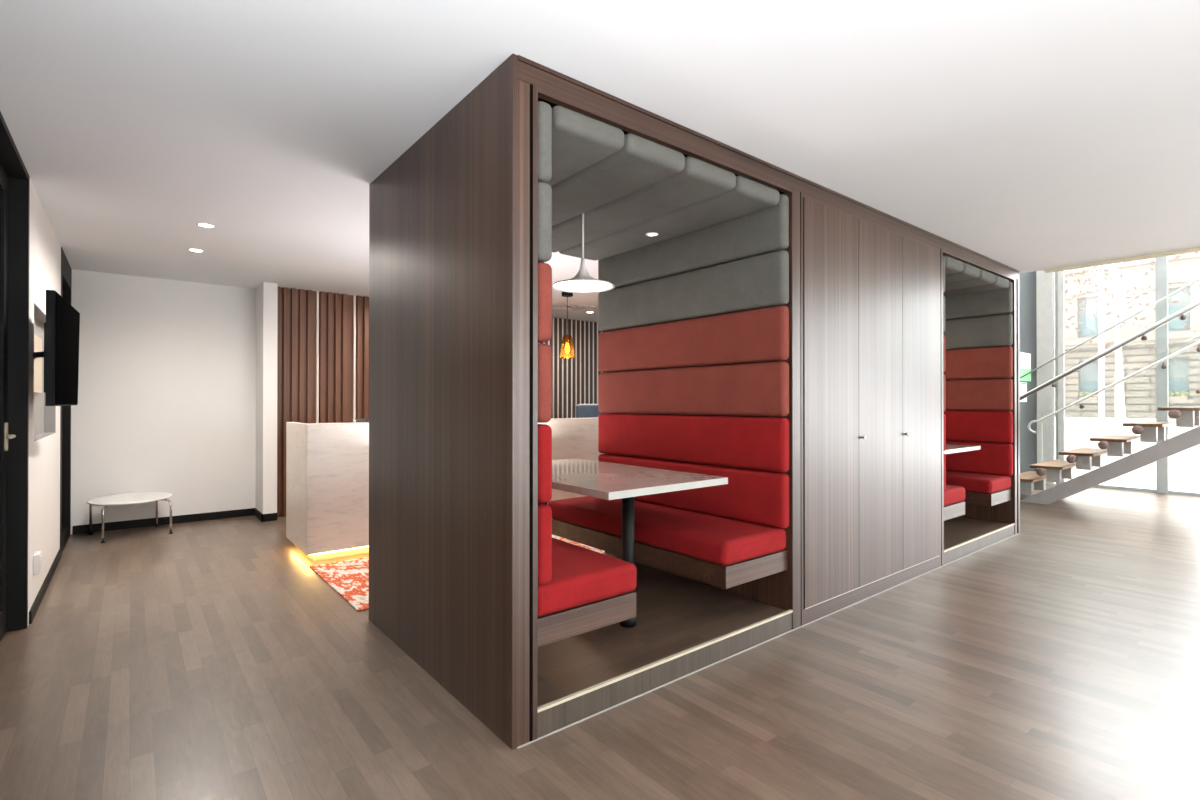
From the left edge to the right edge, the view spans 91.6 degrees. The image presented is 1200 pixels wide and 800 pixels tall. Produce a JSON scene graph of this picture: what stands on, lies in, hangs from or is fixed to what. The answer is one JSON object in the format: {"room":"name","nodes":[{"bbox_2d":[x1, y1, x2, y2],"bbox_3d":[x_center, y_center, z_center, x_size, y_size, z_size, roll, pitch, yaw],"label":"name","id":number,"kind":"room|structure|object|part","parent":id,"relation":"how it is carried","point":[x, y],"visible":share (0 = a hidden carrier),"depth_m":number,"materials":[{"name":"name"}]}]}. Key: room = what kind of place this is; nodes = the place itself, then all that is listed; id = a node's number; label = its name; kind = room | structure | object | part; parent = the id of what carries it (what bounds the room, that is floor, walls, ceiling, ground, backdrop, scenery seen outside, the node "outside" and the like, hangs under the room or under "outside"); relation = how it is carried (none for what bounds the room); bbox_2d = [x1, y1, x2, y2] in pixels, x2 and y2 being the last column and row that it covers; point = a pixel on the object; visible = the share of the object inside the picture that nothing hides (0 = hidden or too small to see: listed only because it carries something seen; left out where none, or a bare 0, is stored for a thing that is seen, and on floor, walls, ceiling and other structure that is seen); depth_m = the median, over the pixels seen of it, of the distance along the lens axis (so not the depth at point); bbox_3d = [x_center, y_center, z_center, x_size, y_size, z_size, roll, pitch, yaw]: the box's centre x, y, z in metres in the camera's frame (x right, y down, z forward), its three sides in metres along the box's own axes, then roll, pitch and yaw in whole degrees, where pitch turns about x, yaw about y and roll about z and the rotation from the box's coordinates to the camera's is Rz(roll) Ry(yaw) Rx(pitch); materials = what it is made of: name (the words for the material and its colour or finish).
{"room":"office lobby","nodes":[
{"label":"office lobby","id":0,"kind":"room"},
{"bbox_2d":[28,178,60,624],"bbox_3d":[-1.008,-0.007,0.312,0.220,2.717,12.150,0,0,-39],"label":"wall","id":1,"kind":"structure","parent":0,"point":[44,246],"depth_m":4.12,"materials":[{"name":"white paint"}]},
{"bbox_2d":[0,111,29,641],"bbox_3d":[-2.652,0.002,2.426,0.130,2.717,2.705,0,0,-39],"label":"door","id":2,"kind":"structure","parent":1,"relation":"in","point":[14,176],"depth_m":3.45,"materials":[{"name":"black wood"}]},
{"bbox_3d":[-2.643,0.002,2.353,0.008,2.397,2.460,0,0,-39],"label":"pane","id":3,"kind":"part","parent":2,"relation":"part of","materials":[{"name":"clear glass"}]},
{"bbox_3d":[-3.381,0.212,3.337,0.050,0.165,0.160,0,0,-39],"label":"handle","id":4,"kind":"part","parent":2,"relation":"part of","materials":[{"name":"silver metal"}]},
{"bbox_2d":[33,551,42,573],"bbox_3d":[-3.621,1.046,3.756,0.034,0.120,0.140,0,0,-39],"label":"power socket","id":5,"kind":"object","parent":1,"relation":"attached to","point":[38,556],"visible":1,"depth_m":3.71,"materials":[{"name":"white plastic"}]},
{"bbox_2d":[29,548,61,623],"bbox_3d":[-4.100,1.331,4.332,0.012,0.075,2.000,0,0,-39],"label":"baseboard","id":6,"kind":"structure","parent":1,"relation":"attached to","point":[33,610],"depth_m":4.09,"materials":[{"name":"black wood"}]},
{"bbox_2d":[33,290,79,405],"bbox_3d":[-3.636,-0.287,3.854,0.277,0.648,1.638,0,0,-39],"label":"television","id":7,"kind":"object","parent":1,"relation":"attached to","point":[60,354],"visible":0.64,"depth_m":3.49,"materials":[{"name":"black plastic"}]},
{"bbox_3d":[-4.001,-0.257,4.111,0.030,0.410,0.780,0,0,-39],"label":"wall plate","id":8,"kind":"part","parent":7,"relation":"part of","materials":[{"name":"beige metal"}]},
{"bbox_3d":[-3.647,-0.286,3.770,0.566,0.038,0.088,0,0,35],"label":"swivel arm","id":9,"kind":"part","parent":7,"relation":"part of","materials":[{"name":"black metal"}]},
{"bbox_3d":[-3.367,-0.288,3.661,0.048,0.648,0.999,0,0,-36],"label":"casing","id":10,"kind":"part","parent":7,"relation":"part of","materials":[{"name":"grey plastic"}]},
{"bbox_2d":[60,247,71,551],"bbox_3d":[-5.098,0.015,5.524,0.064,2.717,1.100,0,0,-39],"label":"door","id":11,"kind":"structure","parent":1,"relation":"in","point":[66,271],"depth_m":5.77,"materials":[{"name":"wood"}]},
{"bbox_3d":[-5.104,0.075,5.519,0.010,2.397,0.940,0,0,-39],"label":"pane","id":12,"kind":"part","parent":11,"relation":"part of","materials":[{"name":"clear glass"}]},
{"bbox_2d":[71,269,277,533],"bbox_3d":[-0.457,0.033,9.738,12.700,2.717,0.655,0,0,-39],"label":"wall","id":13,"kind":"structure","parent":0,"point":[177,380],"depth_m":6.51,"materials":[{"name":"white paint"}]},
{"bbox_2d":[73,508,276,533],"bbox_3d":[-4.553,1.335,6.330,1.772,0.085,0.520,0,0,-39],"label":"baseboard","id":14,"kind":"structure","parent":13,"relation":"attached to","point":[79,529],"depth_m":6.50,"materials":[{"name":"black wood"}]},
{"bbox_2d":[277,287,368,516],"bbox_3d":[-3.110,0.024,7.463,1.886,2.716,0.073,0,0,-39],"label":"wall panel","id":15,"kind":"object","parent":13,"relation":"attached to","point":[323,337],"visible":0.34,"depth_m":7.16,"materials":[{"name":"brown wood"}]},
{"bbox_2d":[538,317,604,417],"bbox_3d":[-0.661,0.033,9.450,4.380,2.716,0.048,0,0,-39],"label":"wall panel","id":16,"kind":"object","parent":13,"relation":"attached to","point":[574,380],"visible":0.11,"depth_m":9.61,"materials":[{"name":"brown wood"}]},
{"bbox_2d":[0,0,1199,321],"bbox_3d":[3.449,-1.472,4.772,12.850,0.250,13.500,0,0,-39],"label":"ceiling","id":17,"kind":"structure","parent":0,"point":[1024,136],"depth_m":2.67,"materials":[{"name":"paint"}]},
{"bbox_2d":[188,248,203,251],"bbox_3d":[-3.621,-1.342,5.226,0.124,0.006,0.124,0,0,-39],"label":"recessed light","id":18,"kind":"object","parent":17,"relation":"in","point":[189,249],"visible":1,"depth_m":5.22,"materials":[{"name":"white plastic"}]},
{"bbox_2d":[196,223,215,227],"bbox_3d":[-3.034,-1.345,4.490,0.124,0.006,0.124,0,0,-39],"label":"recessed light","id":19,"kind":"object","parent":17,"relation":"in","point":[205,225],"visible":1,"depth_m":4.49,"materials":[{"name":"white plastic"}]},
{"bbox_2d":[560,292,574,357],"bbox_3d":[-0.405,-0.928,7.213,0.188,0.817,0.188,0,0,-39],"label":"glass pendant","id":20,"kind":"object","parent":17,"relation":"hanging from","point":[564,294],"visible":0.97,"depth_m":7.19,"materials":[{"name":"orange glass"}]},
{"bbox_3d":[-0.405,-0.639,7.212,0.060,0.130,0.060,0,0,-39],"label":"light bulb","id":21,"kind":"part","parent":20,"relation":"part of","materials":[{"name":"yellow glass"}]},
{"bbox_3d":[-0.405,-0.659,7.212,0.188,0.280,0.188,0,0,-39],"label":"lamp shade","id":22,"kind":"part","parent":20,"relation":"part of","materials":[{"name":"orange glass"}]},
{"bbox_3d":[-0.405,-1.048,7.214,0.007,0.477,0.007,0,0,-16],"label":"cord","id":23,"kind":"part","parent":20,"relation":"part of","materials":[{"name":"black metal"}]},
{"bbox_2d":[552,302,594,310],"bbox_3d":[-0.443,-1.324,8.275,0.520,0.013,0.520,0,0,-39],"label":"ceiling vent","id":24,"kind":"object","parent":17,"relation":"in","point":[561,306],"visible":0.87,"depth_m":8.24,"materials":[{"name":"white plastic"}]},
{"bbox_2d":[1044,247,1199,272],"bbox_3d":[6.719,-1.339,3.360,0.045,0.032,6.800,0,0,-39],"label":"trim","id":25,"kind":"structure","parent":17,"relation":"attached to","point":[1196,249],"depth_m":5.51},
{"bbox_2d":[0,483,1199,799],"bbox_3d":[3.449,1.400,4.760,12.850,0.060,13.500,0,0,-39],"label":"floor","id":26,"kind":"structure","parent":0,"point":[1058,658],"depth_m":2.72,"materials":[{"name":"brown wood"}]},
{"bbox_2d":[87,492,172,542],"bbox_3d":[-4.778,1.184,5.941,0.676,0.383,0.802,0,0,-39],"label":"side table","id":27,"kind":"object","parent":26,"relation":"on","point":[137,497],"visible":1,"depth_m":5.93,"materials":[{"name":"white plastic"}]},
{"bbox_3d":[-5.088,1.191,5.949,0.242,0.360,0.021,0,0,1],"label":"leg","id":28,"kind":"part","parent":27,"relation":"part of","materials":[{"name":"silver metal"}]},
{"bbox_3d":[-4.780,1.190,5.694,0.021,0.360,0.194,0,0,0],"label":"leg","id":29,"kind":"part","parent":27,"relation":"part of","materials":[{"name":"silver metal"}]},
{"bbox_3d":[-4.811,1.192,6.238,0.021,0.360,0.234,0,0,-6],"label":"leg","id":30,"kind":"part","parent":27,"relation":"part of","materials":[{"name":"silver metal"}]},
{"bbox_3d":[-4.512,1.192,5.986,0.211,0.360,0.021,0,0,-10],"label":"leg","id":31,"kind":"part","parent":27,"relation":"part of","materials":[{"name":"silver metal"}]},
{"bbox_2d":[286,417,603,561],"bbox_3d":[-1.204,0.794,6.348,3.810,1.167,0.835,0,0,-39],"label":"reception desk","id":32,"kind":"object","parent":26,"relation":"on","point":[327,464],"depth_m":5.04,"materials":[{"name":"beige stone"}]},
{"bbox_3d":[-2.683,0.746,5.196,0.060,1.082,0.775,0,0,-39],"label":"panel","id":33,"kind":"part","parent":32,"relation":"part of","materials":[{"name":"beige stone"}]},
{"bbox_2d":[355,419,368,421],"bbox_3d":[-2.148,0.409,5.856,0.600,0.452,0.220,0,0,-39],"label":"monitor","id":34,"kind":"object","parent":32,"relation":"on","point":[357,420],"visible":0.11,"depth_m":5.69,"materials":[{"name":"grey plastic"}]},
{"bbox_2d":[310,535,604,610],"bbox_3d":[-0.352,1.369,5.571,4.155,0.010,1.300,0,0,-39],"label":"area rug","id":35,"kind":"object","parent":26,"relation":"on","point":[349,579],"visible":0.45,"depth_m":4.49,"materials":[{"name":"red carpet"}]},
{"bbox_2d":[369,54,801,749],"bbox_3d":[-0.111,0.009,3.576,1.998,2.713,1.759,0,0,-39],"label":"booth","id":36,"kind":"object","parent":26,"relation":"on","point":[699,341],"visible":0.98,"depth_m":3.02,"materials":[{"name":"brown wood"}]},
{"bbox_3d":[-0.882,0.006,2.959,0.023,2.713,1.754,0,0,-39],"label":"panel","id":37,"kind":"part","parent":36,"relation":"part of","materials":[{"name":"brown wood"}]},
{"bbox_3d":[-0.270,0.050,2.346,0.022,2.621,0.036,0,0,-39],"label":"frame trim","id":38,"kind":"part","parent":36,"relation":"part of","materials":[{"name":"brown wood"}]},
{"bbox_2d":[552,213,614,292],"bbox_3d":[-0.104,-0.921,3.579,0.392,0.468,0.392,0,0,-39],"label":"pendant lamp","id":39,"kind":"object","parent":36,"relation":"hanging from","point":[582,282],"visible":0.97,"depth_m":3.55,"materials":[{"name":"metal"}]},
{"bbox_2d":[555,280,610,291],"bbox_3d":[-0.104,-0.694,3.578,0.352,0.014,0.352,0,0,-39],"label":"diffuser","id":40,"kind":"object","parent":39,"relation":"attached to","point":[563,285],"depth_m":3.53,"materials":[{"name":"white plastic"}]},
{"bbox_3d":[-0.104,-1.012,3.579,0.011,0.285,0.012,0,0,-39],"label":"cord","id":41,"kind":"part","parent":39,"relation":"part of","materials":[{"name":"metal"}]},
{"bbox_3d":[-0.104,-0.781,3.578,0.392,0.177,0.392,0,0,-39],"label":"lamp shade","id":42,"kind":"part","parent":39,"relation":"part of","materials":[{"name":"metal"}]},
{"bbox_2d":[538,538,636,646],"bbox_3d":[-0.578,0.883,3.211,0.570,0.258,1.725,0,0,-39],"label":"bench","id":43,"kind":"object","parent":36,"relation":"attached to","point":[588,590],"visible":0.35,"depth_m":2.56,"materials":[{"name":"red fabric"}]},
{"bbox_2d":[543,458,727,627],"bbox_3d":[-0.075,0.855,3.678,0.899,0.810,1.490,0,0,-39],"label":"table","id":44,"kind":"object","parent":36,"relation":"on","point":[598,479],"visible":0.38,"depth_m":3.25,"materials":[{"name":"laminate"}]},
{"bbox_3d":[0.158,0.872,3.269,0.072,0.772,0.072,0,0,-39],"label":"leg","id":45,"kind":"part","parent":44,"relation":"part of","materials":[{"name":"black metal"}]},
{"bbox_2d":[646,232,658,235],"bbox_3d":[0.355,-1.130,3.926,0.092,0.036,0.092,0,0,-39],"label":"ceiling spotlight","id":46,"kind":"object","parent":36,"relation":"attached to","point":[649,233],"visible":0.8,"depth_m":3.92,"materials":[{"name":"white plastic"}]},
{"bbox_3d":[0.436,-1.295,2.921,1.975,0.073,0.034,0,0,-39],"label":"header rail","id":47,"kind":"part","parent":36,"relation":"part of","materials":[{"name":"brown wood"}]},
{"bbox_3d":[0.437,-1.342,2.919,1.975,0.017,0.039,0,0,-39],"label":"cornice","id":48,"kind":"part","parent":36,"relation":"part of","materials":[{"name":"brown wood"}]},
{"bbox_3d":[0.442,-1.248,2.925,1.850,0.022,0.035,0,0,-39],"label":"header rail","id":49,"kind":"part","parent":36,"relation":"part of","materials":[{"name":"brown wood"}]},
{"bbox_2d":[548,496,786,588],"bbox_3d":[0.354,0.886,3.961,0.584,0.258,1.725,0,0,-39],"label":"bench","id":50,"kind":"object","parent":36,"relation":"attached to","point":[722,552],"visible":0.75,"depth_m":3.47,"materials":[{"name":"red fabric"}]},
{"bbox_3d":[1.164,0.054,3.500,0.083,2.621,0.036,0,0,-39],"label":"frame trim","id":51,"kind":"part","parent":36,"relation":"part of","materials":[{"name":"brown wood"}]},
{"bbox_2d":[576,404,601,417],"bbox_3d":[-0.012,0.722,8.587,0.566,1.330,0.558,0,0,-39],"label":"office chair","id":52,"kind":"object","parent":26,"relation":"on","point":[582,410],"visible":0.16,"depth_m":8.64,"materials":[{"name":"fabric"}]},
{"bbox_2d":[801,177,941,626],"bbox_3d":[1.471,0.014,4.831,2.040,2.713,1.787,0,0,-39],"label":"cupboard","id":53,"kind":"object","parent":26,"relation":"on","point":[871,298],"visible":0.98,"depth_m":4.00,"materials":[{"name":"brown wood"}]},
{"bbox_3d":[1.486,0.019,3.748,0.654,2.497,0.027,0,0,-39],"label":"door","id":54,"kind":"part","parent":53,"relation":"part of","materials":[{"name":"brown wood"}]},
{"bbox_3d":[2.000,-1.279,4.180,2.040,0.094,0.034,0,0,-39],"label":"header rail","id":55,"kind":"part","parent":53,"relation":"part of","materials":[{"name":"brown wood"}]},
{"bbox_3d":[2.001,-1.337,4.178,2.040,0.017,0.039,0,0,-39],"label":"cornice","id":56,"kind":"part","parent":53,"relation":"part of","materials":[{"name":"brown wood"}]},
{"bbox_3d":[1.998,0.020,4.159,0.653,2.497,0.027,0,0,-39],"label":"door","id":57,"kind":"part","parent":53,"relation":"part of","materials":[{"name":"brown wood"}]},
{"bbox_3d":[2.508,0.022,4.570,0.652,2.497,0.027,0,0,-39],"label":"door","id":58,"kind":"part","parent":53,"relation":"part of","materials":[{"name":"brown wood"}]},
{"bbox_2d":[940,237,1019,565],"bbox_3d":[3.032,0.020,6.106,1.990,2.713,1.759,0,0,-39],"label":"booth","id":59,"kind":"object","parent":26,"relation":"on","point":[980,325],"visible":0.31,"depth_m":6.01,"materials":[{"name":"red fabric"}]},
{"bbox_3d":[2.820,0.060,4.833,0.040,2.621,0.036,0,0,-39],"label":"frame trim","id":60,"kind":"part","parent":59,"relation":"part of","materials":[{"name":"brown wood"}]},
{"bbox_2d":[944,485,964,520],"bbox_3d":[2.508,0.893,5.695,0.570,0.258,1.725,0,0,-39],"label":"bench","id":61,"kind":"object","parent":59,"relation":"attached to","point":[954,496],"visible":0.18,"depth_m":5.05,"materials":[{"name":"red fabric"}]},
{"bbox_2d":[944,485,964,505],"bbox_3d":[2.508,0.835,5.695,0.570,0.142,1.725,0,0,-39],"label":"seat cushion","id":62,"kind":"object","parent":61,"relation":"on","point":[953,495],"depth_m":5.06,"materials":[{"name":"red fabric"}]},
{"bbox_2d":[944,444,980,453],"bbox_3d":[3.012,0.866,6.162,0.899,0.810,1.490,0,0,-39],"label":"table","id":63,"kind":"object","parent":59,"relation":"on","point":[950,448],"visible":0.06,"depth_m":5.63,"materials":[{"name":"white laminate"}]},
{"bbox_2d":[946,471,1010,505],"bbox_3d":[3.441,0.897,6.445,0.584,0.258,1.725,0,0,-39],"label":"bench","id":64,"kind":"object","parent":59,"relation":"attached to","point":[980,489],"visible":0.34,"depth_m":5.75,"materials":[{"name":"red fabric"}]},
{"bbox_2d":[946,471,1010,493],"bbox_3d":[3.441,0.839,6.446,0.584,0.142,1.725,0,0,-39],"label":"seat cushion","id":65,"kind":"object","parent":64,"relation":"on","point":[973,483],"depth_m":5.78,"materials":[{"name":"red fabric"}]},
{"bbox_3d":[3.533,-1.238,5.413,1.835,0.022,0.035,0,0,-39],"label":"header rail","id":66,"kind":"part","parent":59,"relation":"part of","materials":[{"name":"brown wood"}]},
{"bbox_3d":[3.548,-1.284,5.426,1.935,0.073,0.034,0,0,-39],"label":"header rail","id":67,"kind":"part","parent":59,"relation":"part of","materials":[{"name":"brown wood"}]},
{"bbox_3d":[3.549,-1.331,5.424,1.935,0.017,0.039,0,0,-39],"label":"cornice","id":68,"kind":"part","parent":59,"relation":"part of","materials":[{"name":"brown wood"}]},
{"bbox_3d":[4.241,0.065,5.976,0.062,2.621,0.036,0,0,-39],"label":"frame trim","id":69,"kind":"part","parent":59,"relation":"part of","materials":[{"name":"brown wood"}]},
{"bbox_3d":[3.784,0.022,6.714,0.055,2.713,1.754,0,0,-39],"label":"panel","id":70,"kind":"part","parent":59,"relation":"part of","materials":[{"name":"brown wood"}]},
{"bbox_2d":[1020,278,1199,504],"bbox_3d":[7.314,-0.774,6.435,1.415,4.304,5.242,0,0,-39],"label":"staircase","id":71,"kind":"structure","parent":26,"relation":"on","point":[1149,431],"depth_m":7.24,"materials":[{"name":"brown wood"}]},
{"bbox_3d":[6.681,-1.177,6.138,0.054,3.008,4.605,0,0,-39],"label":"handrail","id":72,"kind":"part","parent":71,"relation":"part of","materials":[{"name":"metal"}]},
{"bbox_3d":[7.740,-0.951,6.910,0.034,2.878,4.470,0,0,-39],"label":"handrail","id":73,"kind":"part","parent":71,"relation":"part of","materials":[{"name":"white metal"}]},
{"bbox_3d":[7.843,-0.612,6.893,0.016,3.758,4.300,0,0,-39],"label":"glass panel","id":74,"kind":"part","parent":71,"relation":"part of","materials":[{"name":"clear glass"}]},
{"bbox_2d":[1019,271,1036,472],"bbox_3d":[6.142,-1.412,8.961,3.200,5.600,0.150,0,0,-39],"label":"wall","id":75,"kind":"structure","parent":0,"point":[1027,281],"depth_m":9.60,"materials":[{"name":"grey paint"}]},
{"bbox_2d":[1020,382,1026,401],"bbox_3d":[6.817,-0.127,9.394,0.360,0.315,0.013,0,0,-39],"label":"poster","id":76,"kind":"object","parent":75,"relation":"attached to","point":[1023,385],"visible":0.79,"depth_m":9.40,"materials":[{"name":"paper"}]},
{"bbox_2d":[1020,352,1030,380],"bbox_3d":[6.896,-0.537,9.460,0.565,0.455,0.013,0,0,-39],"label":"poster","id":77,"kind":"object","parent":75,"relation":"attached to","point":[1025,358],"visible":0.9,"depth_m":9.46,"materials":[{"name":"paper"}]},
{"bbox_3d":[6.899,-0.409,9.456,0.565,0.200,0.004,0,0,-39],"label":"green panel","id":78,"kind":"part","parent":77,"relation":"part of","materials":[{"name":"green paper"}]},
{"bbox_2d":[1036,256,1199,496],"bbox_3d":[9.991,-1.421,6.732,0.120,5.600,8.150,0,0,-39],"label":"window","id":79,"kind":"structure","parent":75,"relation":"in","point":[1050,295],"depth_m":9.65,"materials":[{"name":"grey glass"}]},
{"bbox_3d":[7.611,-1.408,9.704,0.080,5.600,0.035,0,0,-39],"label":"frame post","id":80,"kind":"part","parent":79,"relation":"part of","materials":[{"name":"white metal"}]},
{"bbox_3d":[7.638,-1.409,9.655,0.080,5.600,0.075,0,0,-39],"label":"frame post","id":81,"kind":"part","parent":79,"relation":"part of","materials":[{"name":"white metal"}]},
{"bbox_3d":[10.104,1.356,6.580,0.080,0.045,7.790,0,0,-39],"label":"rail","id":82,"kind":"part","parent":79,"relation":"part of","materials":[{"name":"white metal"}]},
{"bbox_2d":[1055,476,1199,492],"bbox_3d":[20.293,1.530,16.327,27.900,0.100,60.000,0,0,-39],"label":"ground","id":83,"kind":"structure","parent":0,"point":[1174,487],"depth_m":9.90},
{"bbox_2d":[1098,265,1104,417],"bbox_3d":[9.948,-1.430,11.569,0.340,5.780,0.340,0,0,-39],"label":"lamp post","id":84,"kind":"object","parent":83,"relation":"on","point":[1101,370],"visible":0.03,"depth_m":11.54,"materials":[{"name":"white metal"}]},
{"bbox_2d":[1054,251,1199,418],"bbox_3d":[17.795,-2.205,16.258,0.700,7.450,21.000,0,0,-39],"label":"building","id":85,"kind":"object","parent":83,"relation":"on","point":[1184,367],"visible":0.28,"depth_m":17.93,"materials":[{"name":"stone"}]},
{"bbox_3d":[15.754,-0.959,18.788,0.300,2.120,0.760,0,0,-39],"label":"window sill","id":86,"kind":"part","parent":85,"relation":"part of","materials":[{"name":"stone"}]},
{"bbox_2d":[1079,392,1097,399],"bbox_3d":[15.718,-0.129,18.754,0.194,0.259,0.508,0,0,-39],"label":"flower box","id":87,"kind":"object","parent":85,"relation":"on","point":[1095,397],"visible":0.59,"depth_m":18.71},
{"bbox_3d":[15.890,-2.429,18.904,0.029,0.680,0.480,0,0,-39],"label":"pane","id":88,"kind":"part","parent":85,"relation":"part of","materials":[{"name":"clear glass"}]},
{"bbox_3d":[15.858,-0.314,18.870,0.029,0.550,0.440,0,0,-39],"label":"pane","id":89,"kind":"part","parent":85,"relation":"part of","materials":[{"name":"clear glass"}]},
{"bbox_3d":[17.795,-3.805,16.265,0.700,4.250,21.000,0,0,-39],"label":"cornice","id":90,"kind":"part","parent":85,"relation":"part of","materials":[{"name":"stone"}]},
{"bbox_3d":[17.163,-2.436,17.323,0.029,0.680,0.480,0,0,-39],"label":"pane","id":91,"kind":"part","parent":85,"relation":"part of","materials":[{"name":"clear glass"}]},
{"bbox_3d":[17.131,-0.321,17.288,0.029,0.550,0.440,0,0,-39],"label":"pane","id":92,"kind":"part","parent":85,"relation":"part of","materials":[{"name":"clear glass"}]},
{"bbox_2d":[1169,391,1188,399],"bbox_3d":[16.991,-0.134,17.172,0.194,0.256,0.505,0,0,-39],"label":"flower box","id":93,"kind":"object","parent":85,"relation":"on","point":[1184,394],"visible":0.73,"depth_m":17.10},
{"bbox_3d":[17.027,-0.966,17.207,0.300,2.120,0.760,0,0,-39],"label":"window sill","id":94,"kind":"part","parent":85,"relation":"part of","materials":[{"name":"stone"}]},
{"bbox_2d":[1054,252,1199,417],"bbox_3d":[10.155,-3.771,13.711,7.823,10.488,6.133,0,0,-39],"label":"tree","id":95,"kind":"object","parent":83,"relation":"on","point":[1120,412],"visible":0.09,"depth_m":12.74,"materials":[{"name":"green plant"}]},
{"bbox_2d":[1055,417,1199,485],"bbox_3d":[10.976,0.888,8.831,0.260,1.120,16.000,0,0,-39],"label":"wall","id":96,"kind":"structure","parent":83,"relation":"on","point":[1184,466],"depth_m":10.48,"materials":[{"name":"white paint"}]}
]}

